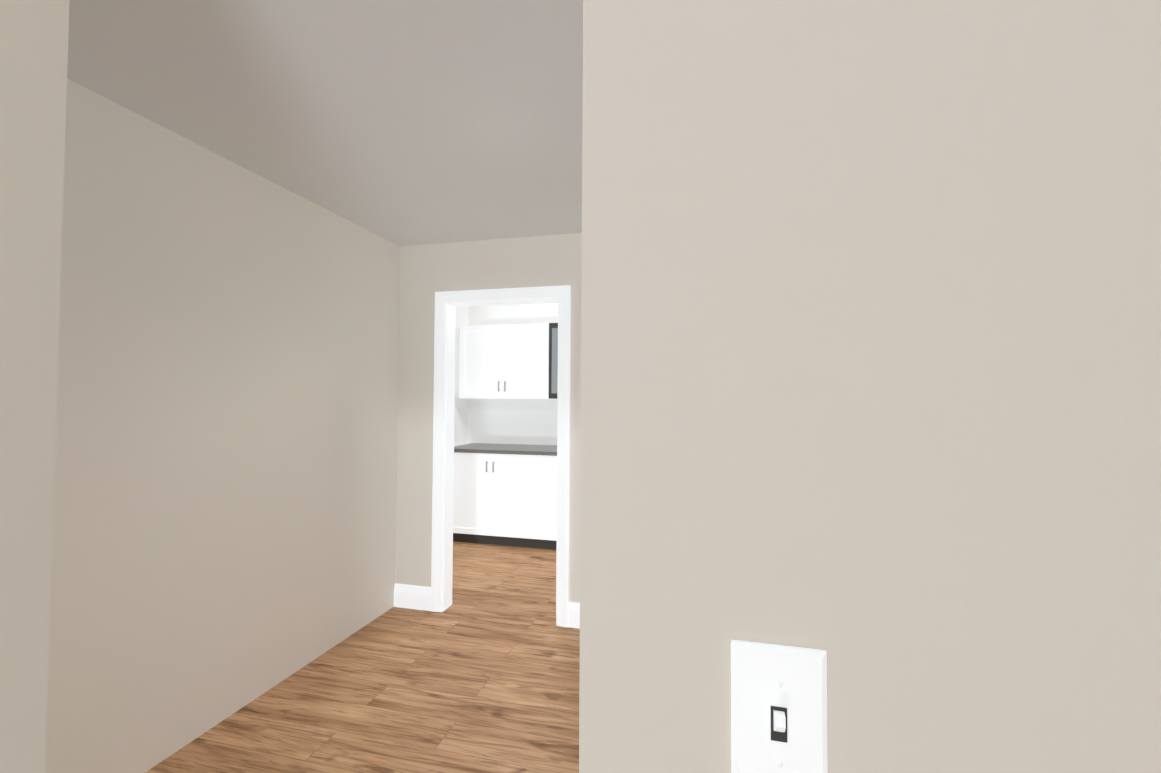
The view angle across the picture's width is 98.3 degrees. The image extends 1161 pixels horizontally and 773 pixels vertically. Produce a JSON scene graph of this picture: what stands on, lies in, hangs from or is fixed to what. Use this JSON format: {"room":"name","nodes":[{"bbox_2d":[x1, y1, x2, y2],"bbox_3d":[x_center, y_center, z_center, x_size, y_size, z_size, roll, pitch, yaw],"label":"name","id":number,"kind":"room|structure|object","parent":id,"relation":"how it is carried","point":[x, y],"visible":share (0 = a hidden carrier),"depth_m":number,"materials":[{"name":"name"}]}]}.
{"room":"hallway","nodes":[
{"label":"hallway","id":0,"kind":"room"},
{"bbox_2d":[45,79,399,772],"bbox_3d":[-1.599,0.227,2.226,0.120,2.440,2.480,0,-1,14],"label":"wall","id":1,"kind":"structure","parent":0,"point":[224,519],"depth_m":2.08,"materials":[{"name":"paint"}]},
{"bbox_2d":[67,0,582,245],"bbox_3d":[0.119,-1.070,0.004,6.320,0.060,11.320,0,-1,14],"label":"ceiling","id":2,"kind":"structure","parent":0,"point":[409,122],"depth_m":1.73,"materials":[{"name":"paint"}]},
{"bbox_2d":[145,541,579,772],"bbox_3d":[0.106,1.429,-0.058,6.320,0.060,11.320,0,-1,14],"label":"floor","id":3,"kind":"structure","parent":0,"point":[481,674],"depth_m":2.35,"materials":[{"name":"brown wood"}]},
{"bbox_2d":[453,451,544,548],"bbox_3d":[-0.750,1.084,5.049,1.019,0.880,0.617,0,-1,14],"label":"base cabinet","id":4,"kind":"object","parent":3,"relation":"on","point":[505,494],"depth_m":4.75,"materials":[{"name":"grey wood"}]},
{"bbox_2d":[454,443,556,454],"bbox_3d":[-0.078,0.625,4.890,2.420,0.036,0.629,0,-1,14],"label":"countertop","id":5,"kind":"structure","parent":4,"relation":"on","point":[472,448],"depth_m":4.82,"materials":[{"name":"grey stone"}]},
{"bbox_2d":[545,455,556,549],"bbox_3d":[0.154,1.083,4.827,1.078,0.880,0.617,0,-1,14],"label":"base cabinet","id":6,"kind":"object","parent":3,"relation":"on","point":[550,460],"depth_m":4.63,"materials":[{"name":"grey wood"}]},
{"bbox_2d":[454,307,467,445],"bbox_3d":[-1.530,0.287,4.598,0.120,2.440,1.920,0,-1,14],"label":"wall","id":7,"kind":"structure","parent":0,"point":[460,415],"depth_m":5.34,"materials":[{"name":"paint"}]},
{"bbox_2d":[395,233,581,602],"bbox_3d":[-0.332,0.260,3.253,2.090,2.440,0.120,0,-1,14],"label":"wall","id":8,"kind":"structure","parent":0,"point":[427,271],"depth_m":3.35,"materials":[{"name":"paint"}]},
{"bbox_2d":[394,583,430,610],"bbox_3d":[-1.116,1.403,3.347,0.280,0.150,0.014,0,-1,14],"label":"baseboard","id":9,"kind":"structure","parent":8,"relation":"attached to","point":[412,597],"depth_m":3.34,"materials":[{"name":"white wood"}]},
{"bbox_2d":[431,285,570,627],"bbox_3d":[-0.508,0.425,3.283,0.933,2.110,0.138,0,-1,14],"label":"door frame","id":10,"kind":"structure","parent":8,"relation":"attached to","point":[562,293],"depth_m":3.30,"materials":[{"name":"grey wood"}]},
{"bbox_2d":[556,380,557,581],"bbox_3d":[-0.103,0.471,3.643,0.179,2.015,0.780,0,-1,5],"label":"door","id":11,"kind":"structure","parent":8,"relation":"in","point":[556,534],"depth_m":3.25,"materials":[{"name":"white"}]},
{"bbox_2d":[568,602,579,628],"bbox_3d":[0.229,1.402,3.016,0.625,0.150,0.014,0,-1,14],"label":"baseboard","id":12,"kind":"structure","parent":8,"relation":"attached to","point":[573,614],"depth_m":3.08,"materials":[{"name":"white wood"}]},
{"bbox_2d":[467,303,557,444],"bbox_3d":[0.015,0.312,5.268,2.800,2.440,0.120,0,-1,14],"label":"wall","id":13,"kind":"structure","parent":0,"point":[515,421],"depth_m":5.40,"materials":[{"name":"paint"}]},
{"bbox_2d":[459,323,550,398],"bbox_3d":[-0.740,-0.248,5.219,0.960,0.750,0.354,0,-1,14],"label":"upper cabinet","id":14,"kind":"object","parent":13,"relation":"attached to","point":[512,361],"depth_m":5.05,"materials":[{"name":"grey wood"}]},
{"bbox_2d":[551,323,557,398],"bbox_3d":[-0.040,-0.249,5.047,0.598,0.750,0.354,0,-1,14],"label":"upper cabinet","id":15,"kind":"object","parent":13,"relation":"attached to","point":[554,326],"depth_m":4.92,"materials":[{"name":"grey"}]},
{"bbox_2d":[0,0,1160,772],"bbox_3d":[1.177,0.191,0.205,4.364,2.440,0.120,0,-1,14],"label":"wall","id":16,"kind":"structure","parent":0,"point":[872,348],"depth_m":0.39,"materials":[{"name":"paint"}]},
{"bbox_2d":[731,639,827,772],"bbox_3d":[0.152,0.260,0.384,0.070,0.115,0.020,0,-1,14],"label":"light switch","id":17,"kind":"object","parent":16,"relation":"attached to","point":[778,708],"visible":1,"depth_m":0.39,"materials":[{"name":"white plastic"}]}
]}

